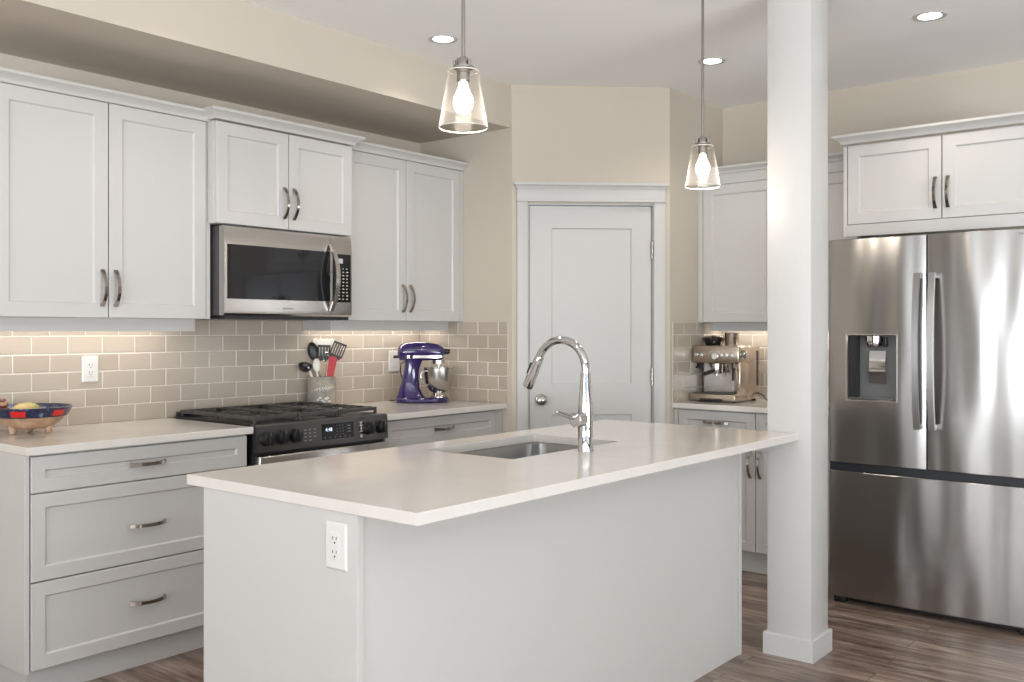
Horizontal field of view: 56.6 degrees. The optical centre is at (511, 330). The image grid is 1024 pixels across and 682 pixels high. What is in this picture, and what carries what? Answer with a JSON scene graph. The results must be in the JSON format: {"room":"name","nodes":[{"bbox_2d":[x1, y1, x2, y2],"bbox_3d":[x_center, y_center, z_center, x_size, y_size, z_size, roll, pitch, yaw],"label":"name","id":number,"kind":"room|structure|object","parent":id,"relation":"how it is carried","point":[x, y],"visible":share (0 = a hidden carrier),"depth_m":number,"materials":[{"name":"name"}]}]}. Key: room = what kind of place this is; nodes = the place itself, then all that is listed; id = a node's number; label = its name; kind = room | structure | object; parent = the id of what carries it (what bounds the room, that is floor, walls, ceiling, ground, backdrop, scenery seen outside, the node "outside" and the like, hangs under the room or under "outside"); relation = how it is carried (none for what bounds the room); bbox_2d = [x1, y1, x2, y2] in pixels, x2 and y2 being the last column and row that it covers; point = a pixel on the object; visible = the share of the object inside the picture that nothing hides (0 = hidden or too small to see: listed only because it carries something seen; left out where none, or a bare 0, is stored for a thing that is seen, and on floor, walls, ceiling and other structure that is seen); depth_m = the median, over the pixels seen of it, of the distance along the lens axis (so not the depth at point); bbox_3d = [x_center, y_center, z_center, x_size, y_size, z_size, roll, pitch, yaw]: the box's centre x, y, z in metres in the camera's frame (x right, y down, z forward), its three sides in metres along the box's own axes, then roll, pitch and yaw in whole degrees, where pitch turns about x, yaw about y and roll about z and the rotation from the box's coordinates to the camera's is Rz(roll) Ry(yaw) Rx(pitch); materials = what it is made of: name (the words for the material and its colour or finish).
{"room":"kitchen","nodes":[
{"label":"kitchen","id":0,"kind":"room"},
{"bbox_2d":[0,53,419,422],"bbox_3d":[-3.114,-0.030,2.875,0.100,2.756,7.929,0,0,39],"label":"wall","id":1,"kind":"structure","parent":0,"point":[6,61],"depth_m":4.57,"materials":[{"name":"beige paint"}]},
{"bbox_2d":[0,67,211,330],"bbox_3d":[-1.816,-0.496,4.064,0.412,0.999,0.994,0,0,39],"label":"upper cabinet","id":2,"kind":"object","parent":1,"relation":"attached to","point":[104,226],"visible":0.99,"depth_m":3.94,"materials":[{"name":"grey wood"}]},
{"bbox_2d":[0,320,419,430],"bbox_3d":[-1.416,0.183,4.876,0.007,0.472,2.664,0,0,39],"label":"tile backsplash","id":3,"kind":"structure","parent":1,"relation":"attached to","point":[142,375],"depth_m":4.65,"materials":[{"name":"tile"}]},
{"bbox_2d":[82,356,97,381],"bbox_3d":[-1.895,0.172,4.274,0.009,0.118,0.075,0,0,39],"label":"wall outlet","id":4,"kind":"object","parent":3,"relation":"attached to","point":[89,363],"visible":1,"depth_m":4.27,"materials":[{"name":"white plastic"}]},
{"bbox_2d":[87,361,93,376],"bbox_3d":[-1.893,0.172,4.272,0.002,0.068,0.033,0,0,39],"label":"receptacle","id":5,"kind":"object","parent":4,"relation":"attached to","point":[90,364],"depth_m":4.27,"materials":[{"name":"white plastic"}]},
{"bbox_2d":[389,351,398,370],"bbox_3d":[-0.710,0.183,5.732,0.008,0.124,0.085,0,0,39],"label":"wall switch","id":6,"kind":"object","parent":3,"relation":"attached to","point":[393,362],"visible":0.77,"depth_m":5.72,"materials":[{"name":"white plastic"}]},
{"bbox_2d":[203,105,364,236],"bbox_3d":[-1.231,-0.745,4.729,0.480,0.514,0.902,0,0,39],"label":"upper cabinet","id":7,"kind":"object","parent":1,"relation":"attached to","point":[258,178],"visible":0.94,"depth_m":4.56,"materials":[{"name":"grey wood"}]},
{"bbox_2d":[195,225,351,320],"bbox_3d":[-1.208,-0.268,4.724,0.498,0.428,0.757,0,0,39],"label":"microwave","id":8,"kind":"object","parent":7,"relation":"attached to","point":[256,273],"visible":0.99,"depth_m":4.55,"materials":[{"name":"grey metal"}]},
{"bbox_2d":[303,141,468,330],"bbox_3d":[-0.705,-0.498,5.429,0.412,0.996,0.924,0,0,39],"label":"upper cabinet","id":9,"kind":"object","parent":1,"relation":"attached to","point":[407,236],"visible":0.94,"depth_m":5.31,"materials":[{"name":"grey wood"}]},
{"bbox_2d":[0,0,510,143],"bbox_3d":[-2.761,-1.286,2.652,0.728,0.244,7.829,0,0,39],"label":"soffit","id":10,"kind":"structure","parent":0,"point":[240,52],"depth_m":4.29,"materials":[{"name":"beige paint"}]},
{"bbox_2d":[420,85,511,432],"bbox_3d":[-0.255,-0.030,5.724,0.739,2.756,0.100,0,0,39],"label":"wall","id":11,"kind":"structure","parent":0,"point":[487,179],"depth_m":5.57,"materials":[{"name":"beige paint"}]},
{"bbox_2d":[420,321,507,402],"bbox_3d":[-0.300,0.183,5.691,0.710,0.472,0.007,0,0,39],"label":"tile backsplash","id":12,"kind":"structure","parent":11,"relation":"attached to","point":[478,354],"depth_m":5.62,"materials":[{"name":"tile"}]},
{"bbox_2d":[85,570,1023,681],"bbox_3d":[0.303,1.373,0.991,7.780,0.050,9.320,0,0,39],"label":"floor","id":13,"kind":"structure","parent":0,"point":[871,642],"depth_m":3.96,"materials":[{"name":"brown wood"}]},
{"bbox_2d":[0,435,246,681],"bbox_3d":[-1.695,0.899,3.978,0.708,0.898,0.946,0,0,39],"label":"base cabinet","id":14,"kind":"object","parent":13,"relation":"on","point":[102,550],"visible":0.95,"depth_m":3.64,"materials":[{"name":"grey wood"}]},
{"bbox_2d":[0,418,252,455],"bbox_3d":[-1.698,0.434,3.989,0.689,0.030,0.962,0,0,39],"label":"countertop","id":15,"kind":"structure","parent":14,"relation":"on","point":[82,437],"depth_m":3.84,"materials":[{"name":"stone"}]},
{"bbox_2d":[0,403,72,434],"bbox_3d":[-1.971,0.364,3.892,0.314,0.111,0.314,0,0,39],"label":"footed bowl","id":16,"kind":"object","parent":15,"relation":"on","point":[47,415],"visible":0.98,"depth_m":3.80,"materials":[{"name":"ceramic"}]},
{"bbox_2d":[0,398,7,408],"bbox_3d":[-2.043,0.295,3.793,0.077,0.054,0.057,0,0,30],"label":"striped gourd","id":17,"kind":"object","parent":16,"relation":"in","point":[3,402],"visible":0.94,"depth_m":3.77,"materials":[{"name":"multicoloured food"}]},
{"bbox_2d":[12,402,39,408],"bbox_3d":[-1.963,0.328,3.842,0.075,0.077,0.148,0,0,20],"label":"mango","id":18,"kind":"object","parent":16,"relation":"in","point":[26,405],"visible":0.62,"depth_m":3.82,"materials":[{"name":"yellow food"}]},
{"bbox_2d":[176,401,388,466],"bbox_3d":[-1.105,0.864,4.636,0.753,0.968,0.779,0,0,39],"label":"gas range","id":19,"kind":"object","parent":13,"relation":"on","point":[286,431],"visible":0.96,"depth_m":4.45,"materials":[{"name":"black metal"}]},
{"bbox_2d":[176,401,376,426],"bbox_3d":[-1.142,0.405,4.673,0.626,0.049,0.745,0,0,39],"label":"cooktop","id":20,"kind":"object","parent":19,"relation":"in","point":[245,415],"depth_m":4.53,"materials":[{"name":"black metal"}]},
{"bbox_2d":[383,409,501,447],"bbox_3d":[-0.592,0.899,5.333,0.708,0.898,0.930,0,0,39],"label":"base cabinet","id":21,"kind":"object","parent":13,"relation":"on","point":[410,431],"visible":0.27,"depth_m":5.10,"materials":[{"name":"grey wood"}]},
{"bbox_2d":[339,400,506,420],"bbox_3d":[-0.597,0.434,5.332,0.701,0.030,0.938,0,0,39],"label":"countertop","id":22,"kind":"structure","parent":21,"relation":"on","point":[394,410],"depth_m":5.23,"materials":[{"name":"stone"}]},
{"bbox_2d":[307,376,335,407],"bbox_3d":[-1.035,0.334,5.190,0.165,0.169,0.158,0,0,39],"label":"utensil crock","id":23,"kind":"object","parent":22,"relation":"on","point":[319,389],"visible":0.84,"depth_m":5.13,"materials":[{"name":"grey ceramic"}]},
{"bbox_2d":[299,362,312,376],"bbox_3d":[-1.092,0.286,5.142,0.123,0.230,0.070,0,0,8],"label":"ladle","id":24,"kind":"object","parent":23,"relation":"in","point":[303,366],"visible":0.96,"depth_m":5.16,"materials":[{"name":"black plastic"}]},
{"bbox_2d":[299,362,311,371],"bbox_3d":[-1.117,0.196,5.147,0.070,0.059,0.069,-20,4,-11],"label":"bowl","id":25,"kind":"object","parent":24,"relation":"on","point":[303,366],"depth_m":5.16,"materials":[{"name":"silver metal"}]},
{"bbox_2d":[307,342,318,376],"bbox_3d":[-1.075,0.231,5.211,0.090,0.338,0.018,0,0,-4],"label":"serving spoon","id":26,"kind":"object","parent":23,"relation":"in","point":[312,349],"visible":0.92,"depth_m":5.21,"materials":[{"name":"black plastic"}]},
{"bbox_2d":[313,358,319,376],"bbox_3d":[-1.062,0.275,5.172,0.040,0.248,0.015,0,0,1],"label":"spoon","id":27,"kind":"object","parent":23,"relation":"in","point":[316,363],"visible":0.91,"depth_m":5.17,"materials":[{"name":"beige plastic"}]},
{"bbox_2d":[320,360,324,376],"bbox_3d":[-1.028,0.281,5.176,0.026,0.236,0.012,-1,0,-11],"label":"wooden fork","id":28,"kind":"object","parent":23,"relation":"in","point":[322,363],"visible":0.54,"depth_m":5.17,"materials":[{"name":"beige wood"}]},
{"bbox_2d":[313,338,333,358],"bbox_3d":[-1.044,0.220,5.245,0.120,0.358,0.012,2,0,-11],"label":"cake server","id":29,"kind":"object","parent":23,"relation":"in","point":[320,341],"visible":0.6,"depth_m":5.25,"materials":[{"name":"beige plastic"}]},
{"bbox_2d":[318,345,330,361],"bbox_3d":[-1.035,0.238,5.231,0.072,0.322,0.012,0,0,-11],"label":"slotted turner","id":30,"kind":"object","parent":23,"relation":"in","point":[320,357],"visible":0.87,"depth_m":5.23,"materials":[{"name":"black plastic"}]},
{"bbox_2d":[323,352,329,376],"bbox_3d":[-1.013,0.257,5.194,0.037,0.283,0.037,0,0,-34],"label":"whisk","id":31,"kind":"object","parent":23,"relation":"in","point":[325,352],"visible":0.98,"depth_m":5.18,"materials":[{"name":"silver metal"}]},
{"bbox_2d":[327,356,336,376],"bbox_3d":[-0.986,0.269,5.167,0.073,0.262,0.012,0,0,-11],"label":"spatula","id":32,"kind":"object","parent":23,"relation":"in","point":[332,361],"visible":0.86,"depth_m":5.16,"materials":[{"name":"red plastic"}]},
{"bbox_2d":[329,340,346,360],"bbox_3d":[-0.991,0.227,5.211,0.172,0.348,0.012,0,0,-11],"label":"perforated turner","id":33,"kind":"object","parent":23,"relation":"in","point":[339,357],"visible":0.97,"depth_m":5.22,"materials":[{"name":"black plastic"}]},
{"bbox_2d":[389,342,454,402],"bbox_3d":[-0.529,0.243,5.578,0.385,0.351,0.239,0,0,-6],"label":"stand mixer","id":34,"kind":"object","parent":22,"relation":"on","point":[439,380],"visible":1,"depth_m":5.51,"materials":[{"name":"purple metal"}]},
{"bbox_2d":[420,367,454,396],"bbox_3d":[-0.439,0.303,5.563,0.184,0.174,0.219,0,0,39],"label":"mixing bowl","id":35,"kind":"object","parent":34,"relation":"on","point":[439,380],"depth_m":5.51,"materials":[{"name":"silver metal"}]},
{"bbox_2d":[204,453,741,681],"bbox_3d":[0.020,0.899,3.359,0.694,0.897,2.116,0,0,39],"label":"kitchen island","id":36,"kind":"object","parent":13,"relation":"on","point":[636,579],"visible":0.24,"depth_m":2.73,"materials":[{"name":"grey"}]},
{"bbox_2d":[326,520,347,571],"bbox_3d":[-0.437,0.534,2.361,0.078,0.118,0.009,0,0,39],"label":"wall outlet","id":37,"kind":"object","parent":36,"relation":"attached to","point":[336,532],"visible":1,"depth_m":2.35,"materials":[{"name":"white plastic"}]},
{"bbox_2d":[330,532,339,560],"bbox_3d":[-0.439,0.534,2.358,0.033,0.068,0.002,0,0,39],"label":"receptacle","id":38,"kind":"object","parent":37,"relation":"attached to","point":[334,536],"depth_m":2.36,"materials":[{"name":"white plastic"}]},
{"bbox_2d":[187,420,798,525],"bbox_3d":[0.112,0.435,3.335,0.944,0.030,2.204,0,0,39],"label":"island countertop","id":39,"kind":"structure","parent":36,"relation":"on","point":[424,483],"depth_m":2.84,"materials":[{"name":"stone"}]},
{"bbox_2d":[459,442,577,458],"bbox_3d":[0.046,0.551,3.477,0.447,0.200,0.684,0,0,39],"label":"sink","id":40,"kind":"object","parent":39,"relation":"in","point":[528,449],"visible":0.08,"depth_m":3.76,"materials":[{"name":"silver metal"}]},
{"bbox_2d":[523,336,592,451],"bbox_3d":[0.124,0.219,3.353,0.301,0.400,0.172,0,0,39],"label":"kitchen faucet","id":41,"kind":"object","parent":39,"relation":"on","point":[582,419],"visible":1,"depth_m":3.31,"materials":[{"name":"silver metal"}]},
{"bbox_2d":[674,408,829,584],"bbox_3d":[1.504,0.899,5.468,0.969,0.898,0.658,0,0,39],"label":"base cabinet","id":42,"kind":"object","parent":13,"relation":"on","point":[754,463],"visible":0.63,"depth_m":5.25,"materials":[{"name":"grey wood"}]},
{"bbox_2d":[672,398,828,416],"bbox_3d":[1.510,0.434,5.475,0.969,0.030,0.639,0,0,39],"label":"countertop","id":43,"kind":"structure","parent":42,"relation":"on","point":[757,405],"depth_m":5.40,"materials":[{"name":"stone"}]},
{"bbox_2d":[691,335,766,402],"bbox_3d":[1.292,0.224,5.656,0.389,0.390,0.388,0,0,39],"label":"espresso machine","id":44,"kind":"object","parent":43,"relation":"on","point":[731,373],"visible":0.99,"depth_m":5.62,"materials":[{"name":"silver metal"}]},
{"bbox_2d":[691,391,747,401],"bbox_3d":[1.225,0.391,5.628,0.288,0.044,0.174,0,0,39],"label":"drip tray","id":45,"kind":"object","parent":44,"relation":"on","point":[729,396],"depth_m":5.57,"materials":[{"name":"silver metal"}]},
{"bbox_2d":[725,333,738,344],"bbox_3d":[1.317,0.050,5.697,0.087,0.076,0.087,0,0,39],"label":"milk jug","id":46,"kind":"object","parent":44,"relation":"on","point":[730,338],"visible":0.98,"depth_m":5.66,"materials":[{"name":"silver metal"}]},
{"bbox_2d":[829,228,1023,634],"bbox_3d":[2.172,0.449,4.729,0.937,1.798,0.902,0,0,39],"label":"refrigerator","id":47,"kind":"object","parent":13,"relation":"on","point":[926,332],"visible":1,"depth_m":4.43,"materials":[{"name":"grey metal"}]},
{"bbox_2d":[512,85,669,431],"bbox_3d":[0.454,-0.030,5.532,0.916,2.756,0.100,0,0,-4],"label":"wall","id":48,"kind":"structure","parent":0,"point":[560,133],"depth_m":5.48,"materials":[{"name":"beige paint"}]},
{"bbox_2d":[529,206,652,428],"bbox_3d":[0.464,0.310,5.484,0.728,2.060,0.105,0,0,-4],"label":"door","id":49,"kind":"structure","parent":48,"relation":"in","point":[590,266],"depth_m":5.51,"materials":[{"name":"grey wood"}]},
{"bbox_2d":[514,182,668,430],"bbox_3d":[0.455,0.249,5.513,0.894,2.197,0.138,0,0,-4],"label":"trim","id":50,"kind":"structure","parent":48,"relation":"attached to","point":[593,192],"depth_m":5.46,"materials":[{"name":"grey wood"}]},
{"bbox_2d":[242,0,1023,108],"bbox_3d":[0.303,-1.458,0.991,7.780,0.100,9.320,0,0,39],"label":"ceiling","id":51,"kind":"structure","parent":0,"point":[599,43],"depth_m":4.55,"materials":[{"name":"white paint"}]},
{"bbox_2d":[428,34,457,43],"bbox_3d":[-0.333,-1.405,4.590,0.144,0.005,0.144,0,0,39],"label":"recessed light","id":52,"kind":"object","parent":51,"relation":"in","point":[441,38],"visible":1,"depth_m":4.59,"materials":[{"name":"grey"}]},
{"bbox_2d":[439,0,487,132],"bbox_3d":[-0.141,-0.997,2.760,0.143,0.820,0.143,0,0,39],"label":"pendant light","id":53,"kind":"object","parent":51,"relation":"hanging from","point":[463,99],"visible":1,"depth_m":2.75,"materials":[{"name":"clear glass"}]},
{"bbox_2d":[685,0,719,189],"bbox_3d":[0.780,-0.997,3.890,0.143,0.820,0.143,0,0,39],"label":"pendant light","id":54,"kind":"object","parent":51,"relation":"hanging from","point":[702,168],"visible":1,"depth_m":3.88,"materials":[{"name":"clear glass"}]},
{"bbox_2d":[698,57,725,64],"bbox_3d":[1.044,-1.405,4.965,0.144,0.005,0.144,0,0,39],"label":"recessed light","id":55,"kind":"object","parent":51,"relation":"in","point":[710,60],"visible":0.88,"depth_m":4.96,"materials":[{"name":"grey"}]},
{"bbox_2d":[912,11,946,21],"bbox_3d":[1.870,-1.405,4.254,0.144,0.005,0.144,0,0,39],"label":"recessed light","id":56,"kind":"object","parent":51,"relation":"in","point":[928,16],"visible":1,"depth_m":4.26,"materials":[{"name":"grey"}]},
{"bbox_2d":[670,88,722,423],"bbox_3d":[1.086,-0.030,5.803,0.100,2.756,0.667,0,0,39],"label":"wall","id":57,"kind":"structure","parent":0,"point":[685,110],"depth_m":5.65,"materials":[{"name":"beige paint"}]},
{"bbox_2d":[672,322,722,402],"bbox_3d":[1.135,0.185,5.777,0.007,0.467,0.628,0,0,39],"label":"tile backsplash","id":58,"kind":"structure","parent":57,"relation":"attached to","point":[687,379],"depth_m":5.65,"materials":[{"name":"tile"}]},
{"bbox_2d":[763,0,831,663],"bbox_3d":[1.200,-0.030,3.992,0.214,2.755,0.213,0,0,39],"label":"support column","id":59,"kind":"structure","parent":0,"point":[797,629],"depth_m":3.92,"materials":[{"name":"grey paint"}]},
{"bbox_2d":[723,60,1023,398],"bbox_3d":[3.760,-0.030,4.122,6.370,2.756,0.100,0,0,39],"label":"wall","id":60,"kind":"structure","parent":0,"point":[997,89],"depth_m":5.33,"materials":[{"name":"beige paint"}]},
{"bbox_2d":[723,331,828,401],"bbox_3d":[1.710,0.185,5.720,0.970,0.467,0.007,0,0,39],"label":"tile backsplash","id":61,"kind":"structure","parent":60,"relation":"attached to","point":[746,338],"depth_m":5.86,"materials":[{"name":"tile"}]},
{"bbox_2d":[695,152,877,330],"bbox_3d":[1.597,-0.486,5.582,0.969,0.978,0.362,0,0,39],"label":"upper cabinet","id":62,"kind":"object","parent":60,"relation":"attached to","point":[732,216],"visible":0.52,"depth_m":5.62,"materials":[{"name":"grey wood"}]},
{"bbox_2d":[831,111,1023,236],"bbox_3d":[2.265,-0.744,4.844,1.044,0.520,0.666,0,0,39],"label":"upper cabinet","id":63,"kind":"object","parent":60,"relation":"attached to","point":[970,180],"visible":1,"depth_m":4.62,"materials":[{"name":"grey wood"}]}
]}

